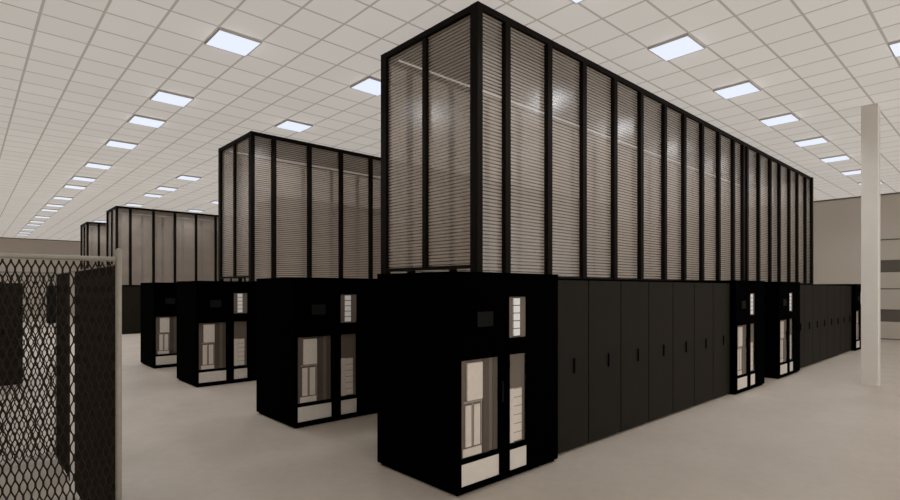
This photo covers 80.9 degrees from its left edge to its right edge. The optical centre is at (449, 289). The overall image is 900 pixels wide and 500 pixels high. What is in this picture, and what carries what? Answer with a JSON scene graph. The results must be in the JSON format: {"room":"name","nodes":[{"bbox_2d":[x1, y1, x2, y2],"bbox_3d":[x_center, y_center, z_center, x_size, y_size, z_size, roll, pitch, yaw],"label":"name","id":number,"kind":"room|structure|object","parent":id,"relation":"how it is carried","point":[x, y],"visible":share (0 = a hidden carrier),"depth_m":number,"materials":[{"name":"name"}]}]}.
{"room":"server room","nodes":[
{"label":"server room","id":0,"kind":"room"},
{"bbox_2d":[0,238,79,315],"bbox_3d":[-26.303,-0.856,40.629,34.400,5.452,0.200,0,0,-43],"label":"wall","id":1,"kind":"structure","parent":0,"point":[7,245],"depth_m":37.68,"materials":[{"name":"beige paint"}]},
{"bbox_2d":[0,237,79,241],"bbox_3d":[-26.236,-3.556,40.534,34.370,0.048,0.030,0,0,-43],"label":"trim","id":2,"kind":"structure","parent":1,"relation":"attached to","point":[0,237],"depth_m":37.70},
{"bbox_2d":[0,0,899,240],"bbox_3d":[-7.392,-3.582,20.116,34.400,0.001,55.600,0,0,-43],"label":"ceiling","id":3,"kind":"structure","parent":0,"point":[73,73],"depth_m":8.73,"materials":[{"name":"tile"}]},
{"bbox_2d":[34,215,49,217],"bbox_3d":[-20.075,-3.563,26.010,0.602,0.034,0.602,0,0,-43],"label":"recessed light","id":4,"kind":"object","parent":3,"relation":"in","point":[35,215],"visible":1,"depth_m":25.91,"materials":[{"name":"grey plastic"}]},
{"bbox_2d":[41,208,58,211],"bbox_3d":[-18.009,-3.563,23.769,0.602,0.034,0.602,0,0,-43],"label":"recessed light","id":5,"kind":"object","parent":3,"relation":"in","point":[42,209],"visible":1,"depth_m":23.79,"materials":[{"name":"grey plastic"}]},
{"bbox_2d":[45,203,64,206],"bbox_3d":[-16.770,-3.563,22.424,0.602,0.034,0.602,0,0,-43],"label":"recessed light","id":6,"kind":"object","parent":3,"relation":"in","point":[47,204],"visible":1,"depth_m":22.37,"materials":[{"name":"grey plastic"}]},
{"bbox_2d":[52,196,72,199],"bbox_3d":[-15.117,-3.563,20.631,0.602,0.034,0.602,0,0,-43],"label":"recessed light","id":7,"kind":"object","parent":3,"relation":"in","point":[54,197],"visible":1,"depth_m":20.64,"materials":[{"name":"grey plastic"}]},
{"bbox_2d":[63,184,86,189],"bbox_3d":[-13.051,-3.563,18.390,0.602,0.034,0.602,0,0,-43],"label":"recessed light","id":8,"kind":"object","parent":3,"relation":"in","point":[65,185],"visible":1,"depth_m":18.34,"materials":[{"name":"grey plastic"}]},
{"bbox_2d":[71,176,96,181],"bbox_3d":[-11.811,-3.563,17.046,0.602,0.034,0.602,0,0,-43],"label":"recessed light","id":9,"kind":"object","parent":3,"relation":"in","point":[80,178],"visible":1,"depth_m":16.98,"materials":[{"name":"grey plastic"}]},
{"bbox_2d":[80,222,105,269],"bbox_3d":[-14.271,-1.857,33.910,15.355,3.444,2.100,0,0,-43],"label":"aisle","id":10,"kind":"object","parent":3,"relation":"attached to","point":[92,234],"visible":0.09,"depth_m":28.32,"materials":[{"name":"brown metal"}]},
{"bbox_2d":[84,162,112,169],"bbox_3d":[-10.159,-3.563,15.253,0.602,0.034,0.602,0,0,-43],"label":"recessed light","id":11,"kind":"object","parent":3,"relation":"in","point":[88,164],"visible":1,"depth_m":15.19,"materials":[{"name":"grey plastic"}]},
{"bbox_2d":[105,139,137,149],"bbox_3d":[-8.092,-3.563,13.012,0.602,0.034,0.602,0,0,-43],"label":"recessed light","id":12,"kind":"object","parent":3,"relation":"in","point":[113,143],"visible":1,"depth_m":12.94,"materials":[{"name":"grey plastic"}]},
{"bbox_2d":[124,203,143,206],"bbox_3d":[-13.324,-3.563,22.284,0.602,0.034,0.602,0,0,-43],"label":"recessed light","id":13,"kind":"object","parent":3,"relation":"in","point":[127,204],"visible":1,"depth_m":22.18,"materials":[{"name":"grey plastic"}]},
{"bbox_2d":[126,204,142,206],"bbox_3d":[-13.324,-3.557,22.284,0.572,0.019,0.572,0,0,-43],"label":"diffuser","id":14,"kind":"object","parent":13,"relation":"attached to","point":[138,205],"depth_m":22.37,"materials":[{"name":"grey plastic"}]},
{"bbox_2d":[127,114,165,127],"bbox_3d":[-6.440,-3.563,11.219,0.602,0.034,0.602,0,0,-43],"label":"recessed light","id":15,"kind":"object","parent":3,"relation":"in","point":[135,119],"visible":1,"depth_m":11.17,"materials":[{"name":"grey plastic"}]},
{"bbox_2d":[142,193,163,197],"bbox_3d":[-11.258,-3.563,20.043,0.602,0.034,0.602,0,0,-43],"label":"recessed light","id":16,"kind":"object","parent":3,"relation":"in","point":[145,194],"visible":1,"depth_m":19.98,"materials":[{"name":"grey plastic"}]},
{"bbox_2d":[144,194,161,197],"bbox_3d":[-11.258,-3.557,20.043,0.572,0.019,0.572,0,0,-43],"label":"diffuser","id":17,"kind":"object","parent":16,"relation":"attached to","point":[149,195],"depth_m":19.98,"materials":[{"name":"grey plastic"}]},
{"bbox_2d":[106,206,217,285],"bbox_3d":[-9.357,-1.857,28.580,15.355,3.444,2.100,0,0,-43],"label":"aisle","id":18,"kind":"object","parent":3,"relation":"attached to","point":[156,245],"visible":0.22,"depth_m":23.95,"materials":[{"name":"brown metal"}]},
{"bbox_2d":[155,186,178,190],"bbox_3d":[-10.018,-3.563,18.699,0.602,0.034,0.602,0,0,-43],"label":"recessed light","id":19,"kind":"object","parent":3,"relation":"in","point":[159,187],"visible":1,"depth_m":18.59,"materials":[{"name":"grey plastic"}]},
{"bbox_2d":[157,187,176,190],"bbox_3d":[-10.018,-3.557,18.699,0.572,0.019,0.572,0,0,-43],"label":"diffuser","id":20,"kind":"object","parent":19,"relation":"attached to","point":[159,188],"depth_m":18.59,"materials":[{"name":"grey plastic"}]},
{"bbox_2d":[150,89,193,106],"bbox_3d":[-5.200,-3.563,9.875,0.602,0.034,0.602,0,0,-43],"label":"recessed light","id":21,"kind":"object","parent":3,"relation":"in","point":[167,97],"visible":1,"depth_m":9.82,"materials":[{"name":"grey plastic"}]},
{"bbox_2d":[176,175,201,180],"bbox_3d":[-8.366,-3.563,16.906,0.602,0.034,0.602,0,0,-43],"label":"recessed light","id":22,"kind":"object","parent":3,"relation":"in","point":[184,177],"visible":1,"depth_m":16.85,"materials":[{"name":"grey plastic"}]},
{"bbox_2d":[186,209,204,211],"bbox_3d":[-11.531,-3.563,23.937,0.602,0.034,0.602,0,0,-43],"label":"recessed light","id":23,"kind":"object","parent":3,"relation":"in","point":[191,210],"visible":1,"depth_m":23.79,"materials":[{"name":"grey plastic"}]},
{"bbox_2d":[204,27,261,56],"bbox_3d":[-3.134,-3.563,7.634,0.602,0.034,0.602,0,0,-43],"label":"recessed light","id":24,"kind":"object","parent":3,"relation":"in","point":[223,39],"visible":1,"depth_m":7.59,"materials":[{"name":"beige plastic"}]},
{"bbox_2d":[275,119,312,131],"bbox_3d":[-3.407,-3.563,11.527,0.602,0.034,0.602,0,0,-43],"label":"recessed light","id":25,"kind":"object","parent":3,"relation":"in","point":[287,124],"visible":1,"depth_m":11.47,"materials":[{"name":"grey plastic"}]},
{"bbox_2d":[218,131,380,280],"bbox_3d":[0.456,-1.857,17.884,15.355,3.444,2.100,0,0,-43],"label":"aisle","id":26,"kind":"object","parent":3,"relation":"attached to","point":[287,207],"visible":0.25,"depth_m":12.91,"materials":[{"name":"brown metal"}]},
{"bbox_2d":[350,76,380,95],"bbox_3d":[-1.341,-3.563,9.286,0.602,0.034,0.602,0,0,-43],"label":"recessed light","id":27,"kind":"object","parent":3,"relation":"in","point":[370,85],"visible":0.69,"depth_m":9.24,"materials":[{"name":"grey plastic"}]},
{"bbox_2d":[570,0,583,3],"bbox_3d":[1.551,-3.563,6.149,0.602,0.034,0.602,0,0,-43],"label":"recessed light","id":28,"kind":"object","parent":3,"relation":"in","point":[573,1],"visible":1,"depth_m":6.51,"materials":[{"name":"grey plastic"}]},
{"bbox_2d":[381,1,812,283],"bbox_3d":[5.298,-1.857,12.507,15.355,3.444,2.100,0,0,-43],"label":"enclosure","id":29,"kind":"object","parent":3,"relation":"attached to","point":[505,148],"visible":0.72,"depth_m":7.96,"materials":[{"name":"brown metal"}]},
{"bbox_2d":[647,33,705,60],"bbox_3d":[3.344,-3.563,7.802,0.602,0.034,0.602,0,0,-43],"label":"recessed light","id":30,"kind":"object","parent":3,"relation":"in","point":[685,44],"visible":1,"depth_m":7.75,"materials":[{"name":"white plastic"}]},
{"bbox_2d":[713,80,760,99],"bbox_3d":[5.137,-3.563,9.455,0.602,0.034,0.602,0,0,-43],"label":"recessed light","id":31,"kind":"object","parent":3,"relation":"in","point":[745,87],"visible":1,"depth_m":9.42,"materials":[{"name":"white plastic"}]},
{"bbox_2d":[759,112,799,126],"bbox_3d":[6.929,-3.563,11.107,0.602,0.034,0.602,0,0,-43],"label":"recessed light","id":32,"kind":"object","parent":3,"relation":"in","point":[788,117],"visible":1,"depth_m":11.04,"materials":[{"name":"white plastic"}]},
{"bbox_2d":[793,136,828,146],"bbox_3d":[8.722,-3.563,12.760,0.602,0.034,0.602,0,0,-43],"label":"recessed light","id":33,"kind":"object","parent":3,"relation":"in","point":[816,140],"visible":1,"depth_m":12.68,"materials":[{"name":"grey plastic"}]},
{"bbox_2d":[819,154,850,162],"bbox_3d":[10.515,-3.563,14.413,0.602,0.034,0.602,0,0,-43],"label":"recessed light","id":34,"kind":"object","parent":3,"relation":"in","point":[845,156],"visible":1,"depth_m":14.33,"materials":[{"name":"grey plastic"}]},
{"bbox_2d":[840,169,860,175],"bbox_3d":[12.308,-3.563,16.066,0.602,0.034,0.602,0,0,-43],"label":"recessed light","id":35,"kind":"object","parent":3,"relation":"in","point":[858,171],"visible":0.6,"depth_m":16.04,"materials":[{"name":"grey plastic"}]},
{"bbox_2d":[842,170,860,174],"bbox_3d":[12.308,-3.557,16.066,0.572,0.019,0.572,0,0,-43],"label":"diffuser","id":36,"kind":"object","parent":35,"relation":"attached to","point":[851,172],"depth_m":16.04,"materials":[{"name":"grey plastic"}]},
{"bbox_2d":[888,40,899,56],"bbox_3d":[6.789,-3.563,7.662,0.602,0.034,0.602,0,0,-43],"label":"recessed light","id":37,"kind":"object","parent":3,"relation":"in","point":[894,46],"visible":1,"depth_m":7.75,"materials":[{"name":"white plastic"}]},
{"bbox_2d":[0,315,899,499],"bbox_3d":[-7.392,1.970,20.116,34.400,0.200,55.600,0,0,-43],"label":"floor","id":38,"kind":"structure","parent":0,"point":[814,432],"depth_m":6.13,"materials":[{"name":"concrete"}]},
{"bbox_2d":[0,283,22,385],"bbox_3d":[-9.017,0.875,10.510,0.748,1.991,1.022,0,0,-43],"label":"rack","id":39,"kind":"object","parent":38,"relation":"on","point":[2,285],"visible":0.41,"depth_m":10.29,"materials":[{"name":"black metal"}]},
{"bbox_2d":[0,248,121,499],"bbox_3d":[-4.146,0.797,3.877,2.405,2.146,3.182,0,0,-43],"label":"chain-link fence","id":40,"kind":"object","parent":38,"relation":"on","point":[97,300],"visible":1,"depth_m":3.51,"materials":[{"name":"metal"}]},
{"bbox_2d":[122,286,140,333],"bbox_3d":[-13.684,0.875,22.433,0.748,1.991,1.022,0,0,-43],"label":"rack","id":41,"kind":"object","parent":38,"relation":"on","point":[130,295],"visible":0.75,"depth_m":22.10,"materials":[{"name":"black metal"}]},
{"bbox_2d":[140,287,140,332],"bbox_3d":[-13.132,0.875,22.942,0.748,1.991,1.022,0,0,-43],"label":"rack","id":42,"kind":"object","parent":38,"relation":"on","point":[140,287],"visible":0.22,"depth_m":22.35,"materials":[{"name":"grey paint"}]},
{"bbox_2d":[141,282,176,368],"bbox_3d":[-6.817,0.854,13.362,1.518,2.032,1.270,0,0,-43],"label":"tall cabinet","id":43,"kind":"object","parent":38,"relation":"on","point":[158,299],"visible":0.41,"depth_m":12.62,"materials":[{"name":"black metal"}]},
{"bbox_2d":[158,332,169,349],"bbox_3d":[-6.815,1.241,12.579,0.245,0.418,0.010,0,0,-43],"label":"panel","id":44,"kind":"object","parent":43,"relation":"on","point":[163,337],"depth_m":12.58,"materials":[{"name":"beige metal"}]},
{"bbox_2d":[177,281,255,386],"bbox_3d":[-4.671,0.854,10.975,1.518,2.032,1.270,0,0,-43],"label":"tall cabinet","id":45,"kind":"object","parent":38,"relation":"on","point":[216,320],"visible":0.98,"depth_m":10.41,"materials":[{"name":"black metal"}]},
{"bbox_2d":[201,342,214,364],"bbox_3d":[-4.669,1.241,10.192,0.245,0.418,0.010,0,0,-43],"label":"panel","id":46,"kind":"object","parent":45,"relation":"on","point":[207,348],"depth_m":10.19,"materials":[{"name":"beige metal"}]},
{"bbox_2d":[256,277,376,428],"bbox_3d":[-1.932,0.854,8.005,1.518,2.032,1.270,0,0,-43],"label":"tall cabinet","id":47,"kind":"object","parent":38,"relation":"on","point":[316,338],"visible":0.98,"depth_m":7.46,"materials":[{"name":"black metal"}]},
{"bbox_2d":[300,364,316,395],"bbox_3d":[-1.930,1.241,7.221,0.245,0.418,0.010,0,0,-43],"label":"panel","id":48,"kind":"object","parent":47,"relation":"on","point":[308,372],"depth_m":7.21,"materials":[{"name":"beige metal"}]},
{"bbox_2d":[345,295,350,299],"bbox_3d":[-1.475,0.123,7.628,0.097,0.068,0.014,0,0,-43],"label":"lamp","id":49,"kind":"object","parent":47,"relation":"on","point":[347,297],"depth_m":7.62,"materials":[{"name":"white plastic"}]},
{"bbox_2d":[345,306,350,310],"bbox_3d":[-1.475,0.277,7.628,0.097,0.068,0.014,0,0,-43],"label":"lamp","id":50,"kind":"object","parent":47,"relation":"on","point":[347,308],"depth_m":7.62,"materials":[{"name":"white plastic"}]},
{"bbox_2d":[345,311,350,315],"bbox_3d":[-1.475,0.354,7.628,0.097,0.068,0.014,0,0,-43],"label":"lamp","id":51,"kind":"object","parent":47,"relation":"on","point":[347,313],"depth_m":7.62,"materials":[{"name":"white plastic"}]},
{"bbox_2d":[377,271,558,495],"bbox_3d":[0.210,0.854,5.681,1.518,2.032,1.270,0,0,-43],"label":"tall cabinet","id":52,"kind":"object","parent":38,"relation":"on","point":[467,362],"visible":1,"depth_m":5.14,"materials":[{"name":"black metal"}]},
{"bbox_2d":[463,399,481,445],"bbox_3d":[0.211,1.241,4.898,0.245,0.418,0.010,0,0,-43],"label":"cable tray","id":53,"kind":"object","parent":52,"relation":"on","point":[472,408],"depth_m":4.89,"materials":[{"name":"beige"}]},
{"bbox_2d":[513,298,519,304],"bbox_3d":[0.667,0.123,5.304,0.097,0.068,0.014,0,0,-43],"label":"lamp","id":54,"kind":"object","parent":52,"relation":"on","point":[516,301],"depth_m":5.29,"materials":[{"name":"white plastic"}]},
{"bbox_2d":[513,306,519,312],"bbox_3d":[0.667,0.200,5.304,0.097,0.068,0.014,0,0,-43],"label":"lamp","id":55,"kind":"object","parent":52,"relation":"on","point":[516,309],"depth_m":5.29,"materials":[{"name":"white plastic"}]},
{"bbox_2d":[513,313,519,319],"bbox_3d":[0.667,0.277,5.304,0.097,0.068,0.014,0,0,-43],"label":"lamp","id":56,"kind":"object","parent":52,"relation":"on","point":[516,316],"depth_m":5.29,"materials":[{"name":"white plastic"}]},
{"bbox_2d":[513,321,519,327],"bbox_3d":[0.667,0.354,5.304,0.097,0.068,0.014,0,0,-43],"label":"lamp","id":57,"kind":"object","parent":52,"relation":"on","point":[516,324],"depth_m":5.29,"materials":[{"name":"white plastic"}]},
{"bbox_2d":[513,329,519,335],"bbox_3d":[0.667,0.431,5.304,0.097,0.068,0.014,0,0,-43],"label":"lamp","id":58,"kind":"object","parent":52,"relation":"attached to","point":[516,332],"depth_m":5.29,"materials":[{"name":"white plastic"}]},
{"bbox_2d":[558,278,588,453],"bbox_3d":[1.055,0.875,6.439,0.748,1.991,1.022,0,0,-43],"label":"rack","id":59,"kind":"object","parent":38,"relation":"on","point":[572,293],"visible":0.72,"depth_m":6.11,"materials":[{"name":"black metal"}]},
{"bbox_2d":[586,279,620,443],"bbox_3d":[1.607,0.875,6.948,0.748,1.991,1.022,0,0,-43],"label":"rack","id":60,"kind":"object","parent":38,"relation":"on","point":[604,296],"visible":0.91,"depth_m":6.57,"materials":[{"name":"black metal"}]},
{"bbox_2d":[620,280,648,431],"bbox_3d":[2.159,0.875,7.457,0.748,1.991,1.022,0,0,-43],"label":"rack","id":61,"kind":"object","parent":38,"relation":"on","point":[634,293],"visible":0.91,"depth_m":7.08,"materials":[{"name":"black metal"}]},
{"bbox_2d":[646,281,672,422],"bbox_3d":[2.712,0.875,7.966,0.748,1.991,1.022,0,0,-43],"label":"rack","id":62,"kind":"object","parent":38,"relation":"on","point":[660,293],"visible":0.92,"depth_m":7.59,"materials":[{"name":"black metal"}]},
{"bbox_2d":[671,281,694,413],"bbox_3d":[3.264,0.875,8.475,0.748,1.991,1.022,0,0,-43],"label":"rack","id":63,"kind":"object","parent":38,"relation":"on","point":[683,291],"visible":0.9,"depth_m":8.10,"materials":[{"name":"black metal"}]},
{"bbox_2d":[694,282,712,405],"bbox_3d":[3.816,0.875,8.984,0.748,1.991,1.022,0,0,-43],"label":"rack","id":64,"kind":"object","parent":38,"relation":"on","point":[703,291],"visible":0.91,"depth_m":8.61,"materials":[{"name":"black metal"}]},
{"bbox_2d":[711,282,729,399],"bbox_3d":[4.368,0.875,9.493,0.748,1.991,1.022,0,0,-43],"label":"rack","id":65,"kind":"object","parent":38,"relation":"on","point":[721,290],"visible":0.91,"depth_m":9.12,"materials":[{"name":"black metal"}]},
{"bbox_2d":[689,280,764,394],"bbox_3d":[5.227,0.854,10.241,1.518,2.032,1.168,0,0,-43],"label":"tall cabinet","id":66,"kind":"object","parent":38,"relation":"on","point":[747,298],"visible":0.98,"depth_m":9.70,"materials":[{"name":"black metal"}]},
{"bbox_2d":[765,281,799,378],"bbox_3d":[7.014,0.854,11.888,1.518,2.032,1.168,0,0,-43],"label":"tall cabinet","id":67,"kind":"object","parent":38,"relation":"on","point":[782,299],"visible":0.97,"depth_m":11.15,"materials":[{"name":"black metal"}]},
{"bbox_2d":[800,284,803,367],"bbox_3d":[7.820,0.875,12.675,0.732,1.991,1.022,0,0,-43],"label":"rack","id":68,"kind":"object","parent":38,"relation":"on","point":[801,285],"visible":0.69,"depth_m":12.42,"materials":[{"name":"black metal"}]},
{"bbox_2d":[804,284,812,366],"bbox_3d":[8.360,0.875,13.173,0.732,1.991,1.022,0,0,-43],"label":"rack","id":69,"kind":"object","parent":38,"relation":"on","point":[807,287],"visible":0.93,"depth_m":12.77,"materials":[{"name":"black metal"}]},
{"bbox_2d":[812,284,819,363],"bbox_3d":[8.900,0.875,13.672,0.732,1.991,1.022,0,0,-43],"label":"rack","id":70,"kind":"object","parent":38,"relation":"on","point":[815,287],"visible":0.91,"depth_m":13.26,"materials":[{"name":"black metal"}]},
{"bbox_2d":[818,285,826,361],"bbox_3d":[9.441,0.875,14.170,0.732,1.991,1.022,0,0,-43],"label":"rack","id":71,"kind":"object","parent":38,"relation":"on","point":[823,288],"visible":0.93,"depth_m":13.79,"materials":[{"name":"black metal"}]},
{"bbox_2d":[827,285,833,357],"bbox_3d":[9.981,0.875,14.668,0.732,1.991,1.022,0,0,-43],"label":"rack","id":72,"kind":"object","parent":38,"relation":"on","point":[830,288],"visible":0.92,"depth_m":14.29,"materials":[{"name":"black metal"}]},
{"bbox_2d":[833,285,839,355],"bbox_3d":[10.522,0.875,15.166,0.732,1.991,1.022,0,0,-43],"label":"rack","id":73,"kind":"object","parent":38,"relation":"on","point":[836,287],"visible":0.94,"depth_m":14.80,"materials":[{"name":"black metal"}]},
{"bbox_2d":[818,284,860,350],"bbox_3d":[12.462,0.854,16.911,1.518,2.032,1.168,0,0,-43],"label":"tall cabinet","id":74,"kind":"object","parent":38,"relation":"on","point":[856,288],"visible":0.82,"depth_m":16.10,"materials":[{"name":"black metal"}]},
{"bbox_2d":[838,285,845,354],"bbox_3d":[11.062,0.875,15.664,0.732,1.991,1.022,0,0,-43],"label":"rack","id":75,"kind":"object","parent":38,"relation":"on","point":[842,287],"visible":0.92,"depth_m":15.24,"materials":[{"name":"black metal"}]},
{"bbox_2d":[846,285,851,351],"bbox_3d":[11.602,0.875,16.163,0.732,1.991,1.022,0,0,-43],"label":"rack","id":76,"kind":"object","parent":38,"relation":"on","point":[848,287],"visible":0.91,"depth_m":15.77,"materials":[{"name":"black metal"}]},
{"bbox_2d":[861,103,880,385],"bbox_3d":[8.240,-0.856,10.345,0.268,5.451,0.270,0,0,-43],"label":"support column","id":77,"kind":"structure","parent":38,"relation":"on","point":[870,114],"depth_m":10.26,"materials":[{"name":"paint"}]},
{"bbox_2d":[813,194,899,283],"bbox_3d":[5.328,-0.856,31.842,0.200,5.452,55.600,0,0,-43],"label":"wall","id":78,"kind":"structure","parent":0,"point":[836,223],"depth_m":20.77,"materials":[{"name":"beige paint"}]},
{"bbox_2d":[813,192,899,201],"bbox_3d":[5.243,-3.556,31.764,0.030,0.048,55.600,0,0,-43],"label":"trim","id":79,"kind":"structure","parent":78,"relation":"attached to","point":[896,192],"depth_m":20.57,"materials":[{"name":"brown"}]},
{"bbox_2d":[880,238,899,339],"bbox_3d":[17.669,0.000,18.227,0.110,3.740,4.450,0,0,-43],"label":"door","id":80,"kind":"structure","parent":78,"relation":"in","point":[889,248],"depth_m":19.62,"materials":[{"name":"beige paint"}]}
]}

